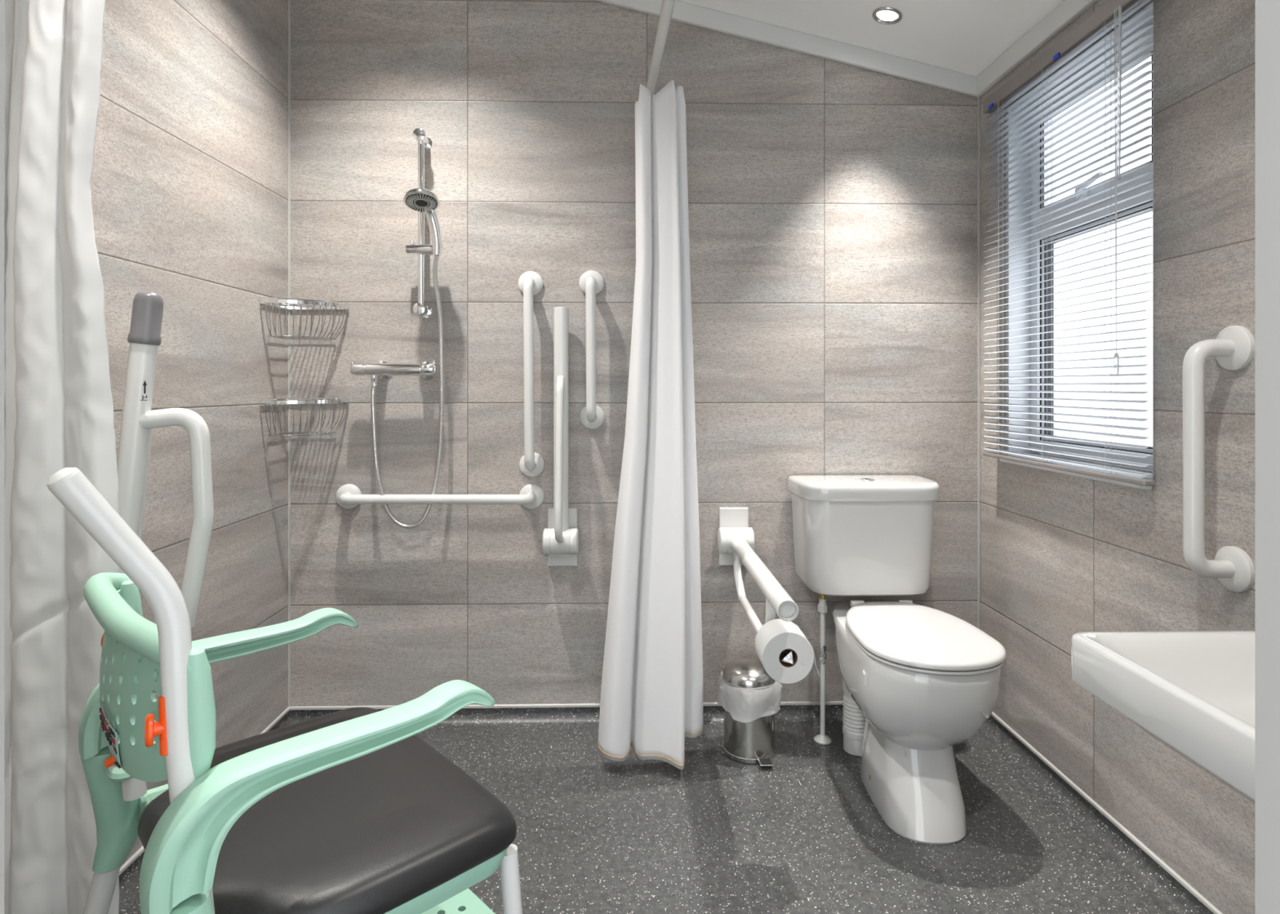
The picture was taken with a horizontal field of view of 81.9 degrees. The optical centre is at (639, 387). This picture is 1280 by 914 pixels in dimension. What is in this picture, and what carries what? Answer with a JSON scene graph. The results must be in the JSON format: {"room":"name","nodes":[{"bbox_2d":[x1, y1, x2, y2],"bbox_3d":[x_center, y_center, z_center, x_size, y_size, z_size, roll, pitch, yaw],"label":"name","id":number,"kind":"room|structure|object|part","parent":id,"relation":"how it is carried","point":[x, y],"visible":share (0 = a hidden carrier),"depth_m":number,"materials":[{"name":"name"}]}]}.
{"room":"accessible bathroom","nodes":[
{"label":"accessible bathroom","id":0,"kind":"room"},
{"bbox_2d":[11,0,288,866],"bbox_3d":[-1.196,-0.253,1.498,0.100,2.746,2.110,0,0,-1],"label":"wall","id":1,"kind":"structure","parent":0,"point":[189,180],"depth_m":1.99,"materials":[{"name":"tile"}]},
{"bbox_2d":[12,291,213,639],"bbox_3d":[-0.965,0.156,1.338,0.354,0.660,0.090,0,0,-1],"label":"grab rail","id":2,"kind":"object","parent":1,"relation":"attached to","point":[138,420],"visible":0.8,"depth_m":1.33,"materials":[{"name":"white metal"}]},
{"bbox_3d":[-0.850,0.240,1.353,0.123,0.404,0.046,0,0,-8],"label":"arm","id":3,"kind":"part","parent":2,"relation":"part of","materials":[{"name":"white metal"}]},
{"bbox_2d":[118,706,291,913],"bbox_3d":[-1.121,1.090,1.450,0.049,0.058,2.010,0,0,-1],"label":"baseboard","id":4,"kind":"structure","parent":1,"relation":"attached to","point":[129,874],"depth_m":1.66,"materials":[{"name":"plastic"}]},
{"bbox_2d":[289,0,977,706],"bbox_3d":[-0.009,-0.245,2.530,2.359,2.731,0.100,0,0,-1],"label":"wall","id":5,"kind":"structure","parent":0,"point":[833,206],"depth_m":2.48,"materials":[{"name":"tile"}]},
{"bbox_2d":[288,0,290,706],"bbox_3d":[-1.165,-0.243,2.451,0.005,2.606,0.005,0,0,-1],"label":"trim","id":6,"kind":"structure","parent":5,"relation":"attached to","point":[289,1],"depth_m":2.45,"materials":[{"name":"grey metal"}]},
{"bbox_2d":[261,297,349,339],"bbox_3d":[-1.061,-0.216,2.353,0.197,0.117,0.197,0,0,-1],"label":"basket","id":7,"kind":"object","parent":5,"relation":"attached to","point":[312,304],"visible":1,"depth_m":2.35,"materials":[{"name":"silver metal"}]},
{"bbox_2d":[261,398,349,436],"bbox_3d":[-1.061,0.094,2.353,0.197,0.117,0.197,0,0,-1],"label":"basket","id":8,"kind":"object","parent":5,"relation":"attached to","point":[270,401],"visible":1,"depth_m":2.33,"materials":[{"name":"silver metal"}]},
{"bbox_2d":[350,360,437,386],"bbox_3d":[-0.797,-0.046,2.414,0.273,0.083,0.096,0,0,-1],"label":"mixer valve","id":9,"kind":"object","parent":5,"relation":"attached to","point":[382,369],"visible":1,"depth_m":2.37,"materials":[{"name":"silver metal"}]},
{"bbox_2d":[370,375,377,386],"bbox_3d":[-0.860,-0.022,2.386,0.022,0.035,0.022,0,0,-1],"label":"outlet","id":10,"kind":"object","parent":9,"relation":"attached to","point":[374,379],"depth_m":2.38,"materials":[{"name":"silver metal"}]},
{"bbox_2d":[370,254,444,528],"bbox_3d":[-0.752,0.017,2.392,0.234,0.886,0.039,0,0,3],"label":"shower hose","id":11,"kind":"object","parent":9,"relation":"attached to","point":[386,507],"visible":1,"depth_m":2.38,"materials":[{"name":"silver metal"}]},
{"bbox_2d":[405,128,443,317],"bbox_3d":[-0.701,-0.533,2.420,0.115,0.603,0.090,0,0,-1],"label":"shower rail","id":12,"kind":"object","parent":5,"relation":"attached to","point":[420,249],"visible":0.97,"depth_m":2.39,"materials":[{"name":"silver metal"}]},
{"bbox_2d":[403,187,441,255],"bbox_3d":[-0.680,-0.518,2.316,0.108,0.188,0.142,0,0,-1],"label":"shower","id":13,"kind":"object","parent":12,"relation":"attached to","point":[420,200],"visible":1,"depth_m":2.31,"materials":[{"name":"silver metal"}]},
{"bbox_3d":[-0.667,-0.512,2.343,0.034,0.175,0.095,0,0,23],"label":"handle","id":14,"kind":"part","parent":13,"relation":"part of","materials":[{"name":"silver metal"}]},
{"bbox_2d":[335,484,543,509],"bbox_3d":[-0.664,0.364,2.422,0.688,0.084,0.086,0,0,-1],"label":"grab rail","id":15,"kind":"object","parent":5,"relation":"attached to","point":[348,496],"visible":1,"depth_m":2.38,"materials":[{"name":"white plastic"}]},
{"bbox_2d":[518,271,544,476],"bbox_3d":[-0.363,-0.044,2.429,0.086,0.687,0.086,0,0,-1],"label":"grab rail","id":16,"kind":"object","parent":5,"relation":"attached to","point":[531,464],"visible":1,"depth_m":2.39,"materials":[{"name":"white plastic"}]},
{"bbox_2d":[542,306,578,566],"bbox_3d":[-0.259,0.169,2.391,0.114,0.859,0.167,0,0,-1],"label":"support rail","id":17,"kind":"object","parent":5,"relation":"attached to","point":[560,540],"visible":1,"depth_m":2.40,"materials":[{"name":"white plastic"}]},
{"bbox_3d":[-0.260,0.501,2.469,0.098,0.194,0.012,0,0,-1],"label":"wall plate","id":18,"kind":"part","parent":17,"relation":"part of","materials":[{"name":"white plastic"}]},
{"bbox_2d":[288,701,843,728],"bbox_3d":[-0.008,1.090,2.457,2.319,0.058,0.049,0,0,-1],"label":"baseboard","id":19,"kind":"structure","parent":5,"relation":"attached to","point":[797,713],"depth_m":2.47,"materials":[{"name":"plastic"}]},
{"bbox_2d":[578,270,604,429],"bbox_3d":[-0.161,-0.126,2.434,0.084,0.530,0.086,0,0,-1],"label":"grab rail","id":20,"kind":"object","parent":5,"relation":"attached to","point":[591,282],"visible":1,"depth_m":2.40,"materials":[{"name":"white plastic"}]},
{"bbox_2d":[645,0,675,94],"bbox_3d":[-0.524,-0.935,1.815,1.256,0.052,1.306,0,0,-1],"label":"rail","id":21,"kind":"object","parent":5,"relation":"attached to","point":[667,7],"visible":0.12,"depth_m":1.98,"materials":[{"name":"white metal"}]},
{"bbox_2d":[4,0,119,913],"bbox_3d":[-0.993,0.075,1.231,0.262,1.970,0.088,0,0,16],"label":"shower curtain","id":22,"kind":"object","parent":21,"relation":"hanging from","point":[59,406],"visible":0.88,"depth_m":1.21,"materials":[{"name":"white fabric"}]},
{"bbox_2d":[597,80,703,769],"bbox_3d":[0.033,0.097,2.150,0.316,1.969,0.130,0,0,-1],"label":"shower curtain","id":23,"kind":"object","parent":21,"relation":"hanging from","point":[652,686],"visible":1,"depth_m":2.14,"materials":[{"name":"white fabric"}]},
{"bbox_2d":[716,507,798,633],"bbox_3d":[0.324,0.538,2.077,0.114,0.268,0.821,0,0,-1],"label":"support rail","id":24,"kind":"object","parent":5,"relation":"attached to","point":[735,540],"visible":0.9,"depth_m":2.22,"materials":[{"name":"white plastic"}]},
{"bbox_3d":[0.315,0.501,2.482,0.098,0.194,0.012,0,0,-1],"label":"wall plate","id":25,"kind":"part","parent":24,"relation":"part of","materials":[{"name":"white plastic"}]},
{"bbox_2d":[779,649,793,664],"bbox_3d":[0.344,0.634,1.777,0.028,0.032,0.090,0,0,-1],"label":"holder","id":26,"kind":"object","parent":24,"relation":"attached to","point":[786,655],"visible":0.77,"depth_m":1.74,"materials":[{"name":"silver metal"}]},
{"bbox_2d":[755,618,821,684],"bbox_3d":[0.356,0.636,1.784,0.140,0.123,0.100,0,0,-1],"label":"toilet roll","id":27,"kind":"object","parent":24,"relation":"hanging from","point":[775,637],"visible":0.94,"depth_m":1.73,"materials":[{"name":"white paper"}]},
{"bbox_2d":[595,0,980,97],"bbox_3d":[-0.008,-1.295,2.471,2.319,0.621,0.018,0,0,-1],"label":"trim","id":28,"kind":"structure","parent":5,"relation":"attached to","point":[683,12],"depth_m":2.48,"materials":[{"name":"white paint"}]},
{"bbox_2d":[977,97,979,629],"bbox_3d":[1.149,0.037,2.505,0.004,2.045,0.004,0,0,-1],"label":"trim","id":29,"kind":"structure","parent":5,"relation":"attached to","point":[978,97],"depth_m":2.50,"materials":[{"name":"grey"}]},
{"bbox_2d":[123,724,1168,913],"bbox_3d":[0.031,1.145,0.841,3.300,0.050,3.480,0,0,-1],"label":"floor","id":30,"kind":"structure","parent":0,"point":[803,833],"depth_m":1.83,"materials":[{"name":"plastic"}]},
{"bbox_2d":[46,467,522,913],"bbox_3d":[-0.500,0.601,1.113,0.698,1.038,0.544,0,0,-44],"label":"chair","id":31,"kind":"object","parent":30,"relation":"on","point":[348,811],"visible":1,"depth_m":0.95,"materials":[{"name":"green plastic"}]},
{"bbox_3d":[-0.841,0.855,1.119,0.102,0.298,0.033,0,0,-40],"label":"leg","id":32,"kind":"part","parent":31,"relation":"part of","materials":[{"name":"white metal"}]},
{"bbox_3d":[-0.799,0.383,1.121,0.018,0.035,0.035,0,0,-4],"label":"clamp knob","id":33,"kind":"part","parent":31,"relation":"part of","materials":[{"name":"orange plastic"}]},
{"bbox_2d":[99,697,115,729],"bbox_3d":[-0.665,0.406,0.921,0.004,0.013,0.092,0,0,-44],"label":"print","id":34,"kind":"object","parent":31,"relation":"on","point":[101,700],"depth_m":0.92},
{"bbox_2d":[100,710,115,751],"bbox_3d":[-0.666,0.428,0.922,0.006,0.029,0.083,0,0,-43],"label":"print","id":35,"kind":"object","parent":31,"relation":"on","point":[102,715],"depth_m":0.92},
{"bbox_3d":[-0.782,0.554,1.111,0.040,0.029,0.020,0,0,-35],"label":"release lever","id":36,"kind":"part","parent":31,"relation":"part of","materials":[{"name":"orange plastic"}]},
{"bbox_2d":[99,707,120,768],"bbox_3d":[-0.661,0.437,0.920,0.010,0.047,0.093,0,0,-44],"label":"print","id":37,"kind":"object","parent":31,"relation":"attached to","point":[110,724],"depth_m":0.90,"materials":[{"name":"multicoloured"}]},
{"bbox_3d":[-0.774,0.571,1.109,0.048,0.025,0.046,0,0,-44],"label":"lever seat","id":38,"kind":"part","parent":31,"relation":"part of","materials":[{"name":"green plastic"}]},
{"bbox_3d":[-0.543,0.353,0.798,0.151,0.536,0.031,0,0,-44],"label":"push handle","id":39,"kind":"part","parent":31,"relation":"part of","materials":[{"name":"white metal"}]},
{"bbox_3d":[-0.665,0.385,0.958,0.047,0.160,0.398,0,0,-44],"label":"backrest","id":40,"kind":"part","parent":31,"relation":"part of","materials":[{"name":"green plastic"}]},
{"bbox_3d":[-0.773,0.483,1.117,0.046,0.276,0.031,0,0,-44],"label":"post","id":41,"kind":"part","parent":31,"relation":"part of","materials":[{"name":"white"}]},
{"bbox_3d":[-0.740,0.660,1.162,0.075,0.050,0.070,0,0,-44],"label":"frame corner","id":42,"kind":"part","parent":31,"relation":"part of","materials":[{"name":"green plastic"}]},
{"bbox_3d":[-0.532,0.372,0.811,0.025,0.064,0.034,0,0,-44],"label":"clamp knob","id":43,"kind":"part","parent":31,"relation":"part of","materials":[{"name":"orange plastic"}]},
{"bbox_3d":[-0.692,0.483,1.258,0.423,0.141,0.054,0,0,-44],"label":"armrest","id":44,"kind":"part","parent":31,"relation":"part of","materials":[{"name":"green plastic"}]},
{"bbox_3d":[-0.367,0.483,0.915,0.423,0.141,0.054,0,0,-44],"label":"armrest","id":45,"kind":"part","parent":31,"relation":"part of","materials":[{"name":"green plastic"}]},
{"bbox_2d":[137,706,516,913],"bbox_3d":[-0.492,0.633,1.122,0.414,0.048,0.544,0,0,-44],"label":"seat cushion","id":46,"kind":"object","parent":31,"relation":"on","point":[390,829],"depth_m":1.02,"materials":[{"name":"black leather"}]},
{"bbox_3d":[-0.492,0.674,1.122,0.398,0.032,0.528,0,0,-44],"label":"seat frame","id":47,"kind":"part","parent":31,"relation":"part of","materials":[{"name":"green plastic"}]},
{"bbox_3d":[-0.183,0.840,1.091,0.052,0.322,0.027,0,0,-29],"label":"leg","id":48,"kind":"part","parent":31,"relation":"part of","materials":[{"name":"white metal"}]},
{"bbox_2d":[722,658,776,766],"bbox_3d":[0.337,0.983,2.252,0.162,0.274,0.199,0,0,-1],"label":"pedal bin","id":49,"kind":"object","parent":30,"relation":"on","point":[753,742],"visible":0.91,"depth_m":2.21,"materials":[{"name":"silver metal"}]},
{"bbox_3d":[0.336,0.872,2.270,0.162,0.052,0.162,0,0,-1],"label":"lid","id":50,"kind":"part","parent":49,"relation":"part of","materials":[{"name":"silver metal"}]},
{"bbox_2d":[717,671,782,723],"bbox_3d":[0.335,0.944,2.268,0.197,0.100,0.192,0,0,-1],"label":"liner","id":51,"kind":"object","parent":49,"relation":"in","point":[744,705],"visible":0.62,"depth_m":2.19,"materials":[{"name":"white plastic"}]},
{"bbox_2d":[813,594,831,744],"bbox_3d":[0.579,0.877,2.339,0.054,0.485,0.054,0,0,-1],"label":"supply pipe","id":52,"kind":"object","parent":30,"relation":"on","point":[821,739],"visible":0.93,"depth_m":2.33,"materials":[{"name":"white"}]},
{"bbox_2d":[842,678,865,755],"bbox_3d":[0.670,1.000,2.278,0.088,0.240,0.088,0,0,-1],"label":"connector","id":53,"kind":"object","parent":30,"relation":"on","point":[854,720],"visible":0.5,"depth_m":2.25,"materials":[{"name":"white plastic"}]},
{"bbox_2d":[787,475,1006,844],"bbox_3d":[0.727,0.706,2.128,0.443,0.828,0.715,0,0,-1],"label":"toilet","id":54,"kind":"object","parent":30,"relation":"on","point":[925,681],"visible":1,"depth_m":2.00,"materials":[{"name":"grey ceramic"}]},
{"bbox_3d":[0.721,0.322,2.364,0.443,0.052,0.242,0,0,-1],"label":"cistern lid","id":55,"kind":"part","parent":54,"relation":"part of","materials":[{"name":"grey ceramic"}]},
{"bbox_3d":[0.762,0.672,2.037,0.360,0.022,0.532,0,0,-1],"label":"seat lid","id":56,"kind":"part","parent":54,"relation":"part of","materials":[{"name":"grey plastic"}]},
{"bbox_2d":[675,0,1064,76],"bbox_3d":[0.019,-1.366,1.291,2.519,0.690,2.580,0,0,-1],"label":"ceiling","id":57,"kind":"structure","parent":0,"point":[966,37],"depth_m":2.32,"materials":[{"name":"white paint"}]},
{"bbox_2d":[871,6,902,24],"bbox_3d":[0.758,-1.139,2.263,0.090,0.026,0.092,0,0,-1],"label":"recessed light","id":58,"kind":"object","parent":57,"relation":"in","point":[883,15],"visible":1,"depth_m":2.26,"materials":[{"name":"silver metal"}]},
{"bbox_2d":[979,0,1255,913],"bbox_3d":[1.223,0.037,1.553,0.100,2.165,2.110,0,0,-1],"label":"wall","id":59,"kind":"structure","parent":0,"point":[1062,556],"depth_m":1.65,"materials":[{"name":"tile"}]},
{"bbox_2d":[976,0,1097,95],"bbox_3d":[1.165,-1.015,1.493,0.018,0.064,1.992,0,0,-1],"label":"trim","id":60,"kind":"structure","parent":59,"relation":"attached to","point":[1068,11],"depth_m":2.15,"materials":[{"name":"white paint"}]},
{"bbox_2d":[999,1,1153,489],"bbox_3d":[1.212,-0.324,2.000,0.158,1.113,0.633,0,0,-1],"label":"window","id":61,"kind":"structure","parent":59,"relation":"in","point":[1148,451],"depth_m":2.26,"materials":[{"name":"white plastic"}]},
{"bbox_2d":[982,0,1155,486],"bbox_3d":[1.118,-0.350,2.005,0.046,1.139,0.739,0,0,-1],"label":"blind","id":62,"kind":"object","parent":61,"relation":"attached to","point":[1112,13],"visible":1,"depth_m":1.92,"materials":[{"name":"grey"}]},
{"bbox_3d":[1.116,-0.337,2.271,0.028,1.090,0.001,0,0,-1],"label":"ladder cord","id":63,"kind":"part","parent":62,"relation":"part of","materials":[{"name":"white fabric"}]},
{"bbox_3d":[1.122,-0.337,2.035,0.028,1.090,0.001,0,0,-1],"label":"ladder cord","id":64,"kind":"part","parent":62,"relation":"part of","materials":[{"name":"white fabric"}]},
{"bbox_3d":[1.123,-0.899,2.005,0.034,0.042,0.727,0,0,-1],"label":"head rail","id":65,"kind":"part","parent":62,"relation":"part of","materials":[{"name":"grey"}]},
{"bbox_3d":[1.123,0.213,2.005,0.027,0.012,0.739,0,0,-1],"label":"rail","id":66,"kind":"part","parent":62,"relation":"part of","materials":[{"name":"grey"}]},
{"bbox_3d":[1.128,-0.337,1.768,0.028,1.090,0.001,0,0,-1],"label":"ladder cord","id":67,"kind":"part","parent":62,"relation":"part of","materials":[{"name":"white fabric"}]},
{"bbox_3d":[1.107,-0.475,1.719,0.003,0.810,0.008,0,0,-1],"label":"pull cord","id":68,"kind":"part","parent":62,"relation":"part of","materials":[{"name":"white fabric"}]},
{"bbox_3d":[1.181,0.219,1.999,0.097,0.028,0.631,0,0,-1],"label":"sill","id":69,"kind":"part","parent":61,"relation":"part of","materials":[{"name":"white plastic"}]},
{"bbox_3d":[1.198,-0.533,1.964,0.043,0.047,0.125,0,0,-1],"label":"handle","id":70,"kind":"part","parent":61,"relation":"part of","materials":[{"name":"white plastic"}]},
{"bbox_3d":[1.242,-0.671,2.000,0.047,0.347,0.559,0,0,-1],"label":"sash","id":71,"kind":"part","parent":61,"relation":"part of","materials":[{"name":"white plastic"}]},
{"bbox_2d":[980,712,1222,913],"bbox_3d":[1.151,1.090,1.502,0.049,0.058,2.010,0,0,-1],"label":"baseboard","id":72,"kind":"structure","parent":59,"relation":"attached to","point":[1170,891],"depth_m":1.84,"materials":[{"name":"plastic"}]},
{"bbox_2d":[1071,631,1255,804],"bbox_3d":[0.946,0.470,0.950,0.480,0.140,0.537,0,0,-1],"label":"basin","id":73,"kind":"object","parent":59,"relation":"attached to","point":[1193,692],"visible":0.85,"depth_m":1.11,"materials":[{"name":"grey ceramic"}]},
{"bbox_2d":[1182,325,1254,591],"bbox_3d":[1.124,0.140,1.454,0.102,0.524,0.088,0,0,-1],"label":"grab rail","id":74,"kind":"object","parent":59,"relation":"attached to","point":[1233,348],"visible":1,"depth_m":1.44,"materials":[{"name":"white plastic"}]},
{"bbox_3d":[0.039,-0.255,0.416,2.519,2.750,0.110,0,0,-1],"label":"wall","id":75,"kind":"structure","parent":0,"visible":0},
{"bbox_2d":[0,0,1279,913],"bbox_3d":[0.003,0.105,0.411,0.860,2.030,0.122,0,0,-1],"label":"door frame","id":76,"kind":"structure","parent":75,"relation":"in","point":[1267,11],"depth_m":0.47,"materials":[{"name":"grey paint"}]}
]}

